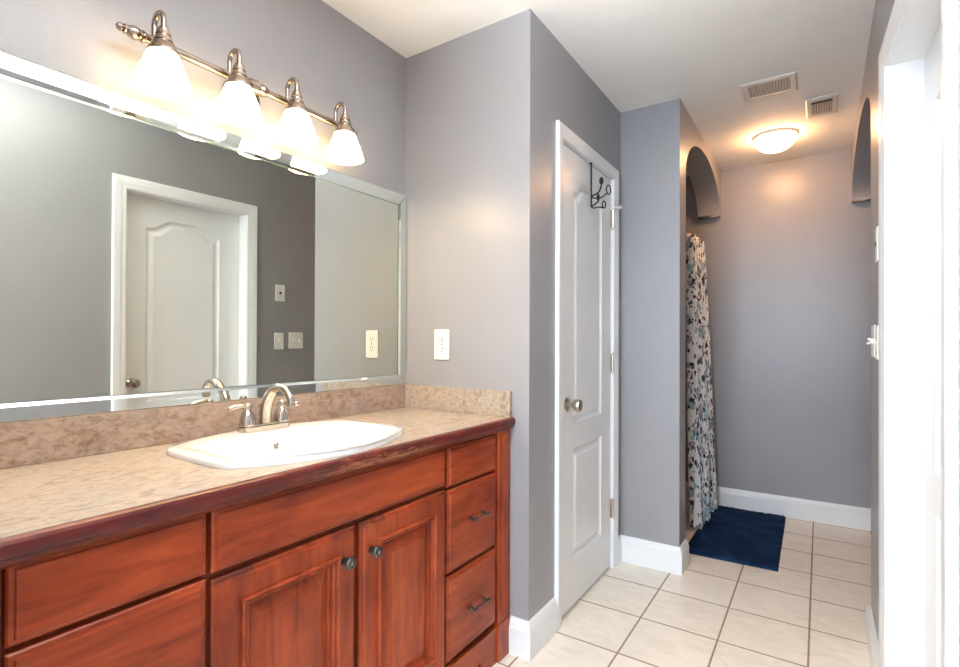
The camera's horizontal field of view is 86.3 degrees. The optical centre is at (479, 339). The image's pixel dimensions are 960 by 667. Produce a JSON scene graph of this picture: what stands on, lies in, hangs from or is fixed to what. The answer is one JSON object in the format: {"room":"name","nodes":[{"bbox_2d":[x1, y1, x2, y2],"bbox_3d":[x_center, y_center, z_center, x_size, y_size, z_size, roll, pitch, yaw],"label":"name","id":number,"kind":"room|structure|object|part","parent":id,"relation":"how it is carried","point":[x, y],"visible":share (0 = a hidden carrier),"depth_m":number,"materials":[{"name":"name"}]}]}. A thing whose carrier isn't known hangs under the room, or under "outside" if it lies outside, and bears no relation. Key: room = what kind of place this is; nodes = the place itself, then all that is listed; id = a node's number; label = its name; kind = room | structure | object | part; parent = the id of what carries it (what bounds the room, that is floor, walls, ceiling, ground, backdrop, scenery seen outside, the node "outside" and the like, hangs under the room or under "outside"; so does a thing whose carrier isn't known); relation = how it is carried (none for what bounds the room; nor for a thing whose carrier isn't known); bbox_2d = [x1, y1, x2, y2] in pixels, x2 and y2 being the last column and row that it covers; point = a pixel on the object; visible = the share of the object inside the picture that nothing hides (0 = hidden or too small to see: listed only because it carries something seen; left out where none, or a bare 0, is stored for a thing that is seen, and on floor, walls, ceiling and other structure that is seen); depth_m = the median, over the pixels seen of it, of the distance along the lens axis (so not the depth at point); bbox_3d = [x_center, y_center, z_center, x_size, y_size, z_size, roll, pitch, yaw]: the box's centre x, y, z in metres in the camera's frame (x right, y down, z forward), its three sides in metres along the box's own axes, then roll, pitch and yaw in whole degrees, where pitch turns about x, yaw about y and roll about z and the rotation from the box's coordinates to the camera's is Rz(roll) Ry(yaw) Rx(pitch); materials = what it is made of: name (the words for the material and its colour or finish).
{"room":"bathroom","nodes":[
{"label":"bathroom","id":0,"kind":"room"},
{"bbox_2d":[0,0,405,423],"bbox_3d":[-0.991,-0.036,1.386,0.120,2.440,7.200,0,0,34],"label":"wall","id":1,"kind":"structure","parent":0,"point":[333,60],"depth_m":1.67,"materials":[{"name":"grey paint"}]},
{"bbox_2d":[0,51,406,422],"bbox_3d":[-0.757,-0.225,1.617,0.011,0.830,1.552,0,0,34],"label":"wall mirror","id":2,"kind":"object","parent":1,"relation":"attached to","point":[145,248],"visible":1,"depth_m":1.44,"materials":[{"name":"clear glass"}]},
{"bbox_2d":[0,384,406,468],"bbox_3d":[-0.755,0.241,1.613,0.018,0.099,1.554,0,0,34],"label":"backsplash","id":3,"kind":"structure","parent":1,"relation":"attached to","point":[23,443],"depth_m":1.39,"materials":[{"name":"stone"}]},
{"bbox_2d":[115,10,363,164],"bbox_3d":[-0.668,-0.755,1.601,0.179,0.211,0.802,0,0,34],"label":"vanity light","id":4,"kind":"object","parent":1,"relation":"attached to","point":[160,72],"visible":1,"depth_m":1.49,"materials":[{"name":"white glass"}]},
{"bbox_3d":[-0.842,-0.828,1.344,0.064,0.070,0.014,0,0,34],"label":"arm","id":5,"kind":"part","parent":4,"relation":"part of","materials":[{"name":"silver metal"}]},
{"bbox_3d":[-0.822,-0.698,1.329,0.135,0.093,0.135,0,0,34],"label":"lamp shade","id":6,"kind":"part","parent":4,"relation":"part of","materials":[{"name":"white glass"}]},
{"bbox_3d":[-0.822,-0.700,1.329,0.056,0.081,0.056,0,0,34],"label":"bulb","id":7,"kind":"part","parent":4,"relation":"part of","materials":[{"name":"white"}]},
{"bbox_3d":[-0.727,-0.827,1.517,0.064,0.070,0.014,0,0,34],"label":"arm","id":8,"kind":"part","parent":4,"relation":"part of","materials":[{"name":"silver metal"}]},
{"bbox_3d":[-0.707,-0.697,1.502,0.135,0.093,0.135,0,0,34],"label":"lamp shade","id":9,"kind":"part","parent":4,"relation":"part of","materials":[{"name":"white glass"}]},
{"bbox_3d":[-0.707,-0.699,1.502,0.056,0.081,0.056,0,0,34],"label":"bulb","id":10,"kind":"part","parent":4,"relation":"part of","materials":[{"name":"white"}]},
{"bbox_3d":[-0.736,-0.769,1.613,0.052,0.124,0.124,0,0,34],"label":"wall plate","id":11,"kind":"part","parent":4,"relation":"part of","materials":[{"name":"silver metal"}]},
{"bbox_3d":[-0.617,-0.825,1.683,0.064,0.070,0.014,0,0,34],"label":"arm","id":12,"kind":"part","parent":4,"relation":"part of","materials":[{"name":"silver metal"}]},
{"bbox_3d":[-0.597,-0.696,1.668,0.135,0.093,0.135,0,0,34],"label":"lamp shade","id":13,"kind":"part","parent":4,"relation":"part of","materials":[{"name":"white glass"}]},
{"bbox_3d":[-0.597,-0.698,1.668,0.056,0.081,0.056,0,0,34],"label":"bulb","id":14,"kind":"part","parent":4,"relation":"part of","materials":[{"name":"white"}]},
{"bbox_3d":[-0.505,-0.824,1.852,0.064,0.070,0.014,0,0,34],"label":"arm","id":15,"kind":"part","parent":4,"relation":"part of","materials":[{"name":"silver metal"}]},
{"bbox_3d":[-0.485,-0.694,1.837,0.135,0.093,0.135,0,0,34],"label":"lamp shade","id":16,"kind":"part","parent":4,"relation":"part of","materials":[{"name":"white glass"}]},
{"bbox_3d":[-0.485,-0.696,1.837,0.056,0.081,0.056,0,0,34],"label":"bulb","id":17,"kind":"part","parent":4,"relation":"part of","materials":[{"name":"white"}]},
{"bbox_2d":[405,9,541,620],"bbox_3d":[-0.046,-0.029,2.139,0.622,2.440,0.100,0,0,34],"label":"wall partition","id":18,"kind":"structure","parent":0,"point":[473,189],"depth_m":2.03,"materials":[{"name":"grey paint"}]},
{"bbox_2d":[434,329,449,359],"bbox_3d":[-0.161,0.020,2.149,0.078,0.128,0.008,0,0,34],"label":"outlet","id":19,"kind":"object","parent":18,"relation":"attached to","point":[441,336],"visible":1,"depth_m":2.15,"materials":[{"name":"white plastic"}]},
{"bbox_2d":[438,346,444,352],"bbox_3d":[-0.162,0.040,2.147,0.034,0.028,0.002,0,0,34],"label":"socket","id":20,"kind":"object","parent":19,"relation":"attached to","point":[441,349],"depth_m":2.15,"materials":[{"name":"grey plastic"}]},
{"bbox_2d":[438,336,444,342],"bbox_3d":[-0.162,0.000,2.147,0.034,0.028,0.002,0,0,34],"label":"socket","id":21,"kind":"object","parent":19,"relation":"attached to","point":[441,339],"depth_m":2.15,"materials":[{"name":"grey plastic"}]},
{"bbox_2d":[541,22,620,608],"bbox_3d":[0.461,-0.025,2.432,0.100,2.440,0.949,0,0,34],"label":"wall","id":22,"kind":"structure","parent":0,"point":[570,96],"depth_m":2.10,"materials":[{"name":"grey paint"}]},
{"bbox_2d":[509,597,557,660],"bbox_3d":[0.214,1.123,2.022,0.092,0.137,0.240,0,0,34],"label":"baseboard","id":23,"kind":"structure","parent":22,"relation":"attached to","point":[526,638],"depth_m":1.94,"materials":[{"name":"white paint"}]},
{"bbox_2d":[554,120,618,630],"bbox_3d":[0.483,0.146,2.450,0.117,2.099,0.755,0,0,34],"label":"door frame","id":24,"kind":"structure","parent":22,"relation":"attached to","point":[564,135],"depth_m":2.16,"materials":[{"name":"white paint"}]},
{"bbox_2d":[562,144,621,615],"bbox_3d":[0.532,0.172,2.429,0.102,2.022,0.647,0,0,34],"label":"door","id":25,"kind":"structure","parent":22,"relation":"in","point":[588,360],"depth_m":2.42,"materials":[{"name":"white paint"}]},
{"bbox_3d":[0.405,0.281,2.206,0.067,0.066,0.066,0,0,34],"label":"knob","id":26,"kind":"part","parent":25,"relation":"part of","materials":[{"name":"silver metal"}]},
{"bbox_2d":[589,162,610,208],"bbox_3d":[0.567,-0.734,2.440,0.088,0.222,0.096,0,0,34],"label":"hook","id":27,"kind":"object","parent":25,"relation":"hanging from","point":[601,180],"visible":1,"depth_m":2.44,"materials":[{"name":"black metal"}]},
{"bbox_2d":[322,0,875,175],"bbox_3d":[0.160,-1.296,0.633,2.870,0.080,7.200,0,0,34],"label":"ceiling","id":28,"kind":"structure","parent":0,"point":[638,53],"depth_m":2.17,"materials":[{"name":"white paint"}]},
{"bbox_2d":[739,71,797,101],"bbox_3d":[1.419,-1.236,2.516,0.237,0.008,0.200,0,0,34],"label":"ceiling vent","id":29,"kind":"object","parent":28,"relation":"in","point":[767,87],"visible":1,"depth_m":2.50,"materials":[{"name":"white metal"}]},
{"bbox_2d":[753,128,797,152],"bbox_3d":[1.790,-1.189,3.109,0.238,0.094,0.238,0,0,34],"label":"ceiling light","id":30,"kind":"object","parent":28,"relation":"attached to","point":[780,139],"visible":1,"depth_m":3.04,"materials":[{"name":"white glass"}]},
{"bbox_2d":[805,93,838,118],"bbox_3d":[1.810,-1.233,2.714,0.144,0.010,0.255,0,0,34],"label":"ceiling vent","id":31,"kind":"object","parent":28,"relation":"in","point":[828,104],"visible":1,"depth_m":2.70,"materials":[{"name":"white metal"}]},
{"bbox_3d":[1.766,-1.229,2.648,0.092,0.002,0.020,0,0,34],"label":"damper lever","id":32,"kind":"part","parent":31,"relation":"part of","materials":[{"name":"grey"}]},
{"bbox_2d":[620,98,685,546],"bbox_3d":[0.892,-0.021,2.800,0.410,2.440,0.141,0,0,34],"label":"wall pillar","id":33,"kind":"structure","parent":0,"point":[653,137],"depth_m":2.70,"materials":[{"name":"grey paint"}]},
{"bbox_2d":[618,535,688,575],"bbox_3d":[0.922,1.130,2.740,0.326,0.137,0.226,0,0,34],"label":"baseboard","id":34,"kind":"structure","parent":33,"relation":"attached to","point":[641,552],"depth_m":2.69,"materials":[{"name":"white paint"}]},
{"bbox_2d":[477,501,870,666],"bbox_3d":[0.150,1.224,0.619,2.870,0.080,7.200,0,0,34],"label":"floor","id":35,"kind":"structure","parent":0,"point":[810,612],"depth_m":2.24,"materials":[{"name":"beige tile"}]},
{"bbox_2d":[0,429,509,666],"bbox_3d":[-0.527,0.757,1.456,0.572,0.857,1.555,0,0,34],"label":"vanity cabinet","id":36,"kind":"object","parent":35,"relation":"on","point":[405,562],"visible":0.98,"depth_m":1.18,"materials":[{"name":"brown wood"}]},
{"bbox_3d":[-0.619,0.607,0.877,0.020,0.282,0.296,0,0,34],"label":"drawer","id":37,"kind":"part","parent":36,"relation":"part of","materials":[{"name":"brown wood"}]},
{"bbox_3d":[-0.618,0.394,0.878,0.020,0.124,0.296,0,0,34],"label":"drawer","id":38,"kind":"part","parent":36,"relation":"part of","materials":[{"name":"brown wood"}]},
{"bbox_2d":[0,384,514,569],"bbox_3d":[-0.528,0.265,1.463,0.562,0.146,1.554,0,0,34],"label":"countertop","id":39,"kind":"structure","parent":36,"relation":"on","point":[67,483],"depth_m":1.19,"materials":[{"name":"beige stone"}]},
{"bbox_2d":[227,383,298,432],"bbox_3d":[-0.640,0.201,1.560,0.189,0.145,0.163,0,0,-5],"label":"faucet","id":40,"kind":"object","parent":39,"relation":"on","point":[247,423],"visible":1,"depth_m":1.54,"materials":[{"name":"silver metal"}]},
{"bbox_3d":[-0.705,0.199,1.501,0.017,0.019,0.072,0,0,36],"label":"lever","id":41,"kind":"part","parent":40,"relation":"part of","materials":[{"name":"silver metal"}]},
{"bbox_3d":[-0.690,0.221,1.520,0.048,0.067,0.049,0,0,34],"label":"handle","id":42,"kind":"part","parent":40,"relation":"part of","materials":[{"name":"silver metal"}]},
{"bbox_3d":[-0.658,0.264,1.568,0.052,0.021,0.168,0,0,34],"label":"plate","id":43,"kind":"part","parent":40,"relation":"part of","materials":[{"name":"silver metal"}]},
{"bbox_3d":[-0.609,0.194,1.536,0.155,0.131,0.038,0,0,34],"label":"spout","id":44,"kind":"part","parent":40,"relation":"part of","materials":[{"name":"silver metal"}]},
{"bbox_3d":[-0.626,0.222,1.617,0.048,0.067,0.049,0,0,34],"label":"handle","id":45,"kind":"part","parent":40,"relation":"part of","materials":[{"name":"silver metal"}]},
{"bbox_2d":[166,419,403,468],"bbox_3d":[-0.514,0.341,1.459,0.486,0.135,0.603,0,0,34],"label":"sink","id":46,"kind":"object","parent":39,"relation":"in","point":[299,442],"visible":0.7,"depth_m":1.47,"materials":[{"name":"white ceramic"}]},
{"bbox_3d":[-0.424,0.758,1.162,0.029,0.563,0.372,0,0,34],"label":"door","id":47,"kind":"part","parent":36,"relation":"part of","materials":[{"name":"brown wood"}]},
{"bbox_3d":[-0.325,0.555,1.273,0.032,0.033,0.033,0,0,34],"label":"knob","id":48,"kind":"part","parent":36,"relation":"part of","materials":[{"name":"grey metal"}]},
{"bbox_3d":[-0.274,0.557,1.349,0.032,0.033,0.033,0,0,34],"label":"knob","id":49,"kind":"part","parent":36,"relation":"part of","materials":[{"name":"grey metal"}]},
{"bbox_3d":[-0.211,0.761,1.484,0.029,0.563,0.364,0,0,34],"label":"door","id":50,"kind":"part","parent":36,"relation":"part of","materials":[{"name":"brown wood"}]},
{"bbox_3d":[-0.028,0.903,1.768,0.020,0.273,0.295,0,0,34],"label":"drawer","id":51,"kind":"part","parent":36,"relation":"part of","materials":[{"name":"brown wood"}]},
{"bbox_3d":[-0.027,0.621,1.770,0.020,0.268,0.295,0,0,34],"label":"drawer","id":52,"kind":"part","parent":36,"relation":"part of","materials":[{"name":"brown wood"}]},
{"bbox_3d":[-0.326,1.121,1.323,0.018,0.130,1.375,0,0,34],"label":"rail","id":53,"kind":"part","parent":36,"relation":"part of","materials":[{"name":"brown wood"}]},
{"bbox_3d":[0.000,0.910,1.765,0.030,0.016,0.121,0,0,34],"label":"handle","id":54,"kind":"part","parent":36,"relation":"part of","materials":[{"name":"grey metal"}]},
{"bbox_3d":[0.001,0.607,1.766,0.030,0.016,0.121,0,0,34],"label":"handle","id":55,"kind":"part","parent":36,"relation":"part of","materials":[{"name":"grey metal"}]},
{"bbox_2d":[688,505,785,571],"bbox_3d":[1.609,1.193,3.182,0.479,0.020,0.998,0,0,34],"label":"bath mat","id":56,"kind":"object","parent":35,"relation":"on","point":[734,535],"visible":0.92,"depth_m":3.07,"materials":[{"name":"blue fabric"}]},
{"bbox_2d":[686,110,720,220],"bbox_3d":[1.370,-1.065,3.286,0.150,0.345,1.184,0,0,34],"label":"wall","id":57,"kind":"structure","parent":0,"point":[704,172],"depth_m":3.51,"materials":[{"name":"grey paint"}]},
{"bbox_2d":[685,149,870,508],"bbox_3d":[2.132,-0.013,3.543,2.700,2.440,0.100,0,0,34],"label":"wall","id":58,"kind":"structure","parent":0,"point":[788,252],"depth_m":3.49,"materials":[{"name":"grey paint"}]},
{"bbox_2d":[685,482,870,530],"bbox_3d":[2.054,1.138,3.516,2.560,0.137,0.016,0,0,34],"label":"baseboard","id":59,"kind":"structure","parent":58,"relation":"attached to","point":[791,507],"depth_m":3.46,"materials":[{"name":"white paint"}]},
{"bbox_2d":[851,32,870,203],"bbox_3d":[2.036,-1.061,2.653,0.120,0.355,1.504,0,0,34],"label":"wall","id":60,"kind":"structure","parent":0,"point":[861,145],"depth_m":2.94,"materials":[{"name":"grey paint"}]},
{"bbox_2d":[871,0,959,666],"bbox_3d":[0.150,-0.042,-0.349,0.134,2.440,5.577,0,0,32],"label":"wall","id":61,"kind":"structure","parent":0,"point":[882,9],"depth_m":1.88,"materials":[{"name":"grey paint"}]},
{"bbox_2d":[867,325,875,356],"bbox_3d":[1.456,0.006,1.910,0.023,0.118,0.120,0,0,34],"label":"light switch","id":62,"kind":"object","parent":61,"relation":"attached to","point":[873,326],"visible":0.88,"depth_m":1.91,"materials":[{"name":"white plastic"}]},
{"bbox_3d":[1.464,0.006,1.905,0.006,0.118,0.120,0,0,34],"label":"plate","id":63,"kind":"part","parent":62,"relation":"part of","materials":[{"name":"white plastic"}]},
{"bbox_2d":[866,605,878,666],"bbox_3d":[1.474,1.127,1.820,0.136,0.137,0.509,0,0,34],"label":"baseboard","id":64,"kind":"structure","parent":61,"relation":"attached to","point":[871,636],"depth_m":1.87,"materials":[{"name":"white paint"}]},
{"bbox_2d":[875,226,877,262],"bbox_3d":[1.390,-0.333,1.796,0.008,0.118,0.074,0,0,34],"label":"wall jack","id":65,"kind":"object","parent":61,"relation":"attached to","point":[876,229],"visible":0.84,"depth_m":1.77,"materials":[{"name":"white plastic"}]},
{"bbox_2d":[878,0,958,666],"bbox_3d":[1.115,0.137,1.246,0.137,2.107,0.850,0,0,31],"label":"door frame","id":66,"kind":"structure","parent":61,"relation":"attached to","point":[913,25],"depth_m":1.54,"materials":[{"name":"white paint"}]},
{"bbox_2d":[925,24,941,666],"bbox_3d":[1.136,0.168,1.229,0.099,2.022,0.707,0,0,34],"label":"door","id":67,"kind":"structure","parent":61,"relation":"in","point":[933,536],"depth_m":1.44,"materials":[{"name":"white paint"}]},
{"bbox_3d":[1.278,-0.702,3.345,0.052,0.051,1.182,0,0,34],"label":"curtain rod","id":68,"kind":"object","parent":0,"visible":0},
{"bbox_2d":[686,233,717,529],"bbox_3d":[1.477,0.229,3.482,0.206,1.910,0.647,0,0,34],"label":"shower curtain","id":69,"kind":"object","parent":68,"relation":"hanging from","point":[703,497],"visible":1,"depth_m":3.38,"materials":[{"name":"fabric"}]}
]}

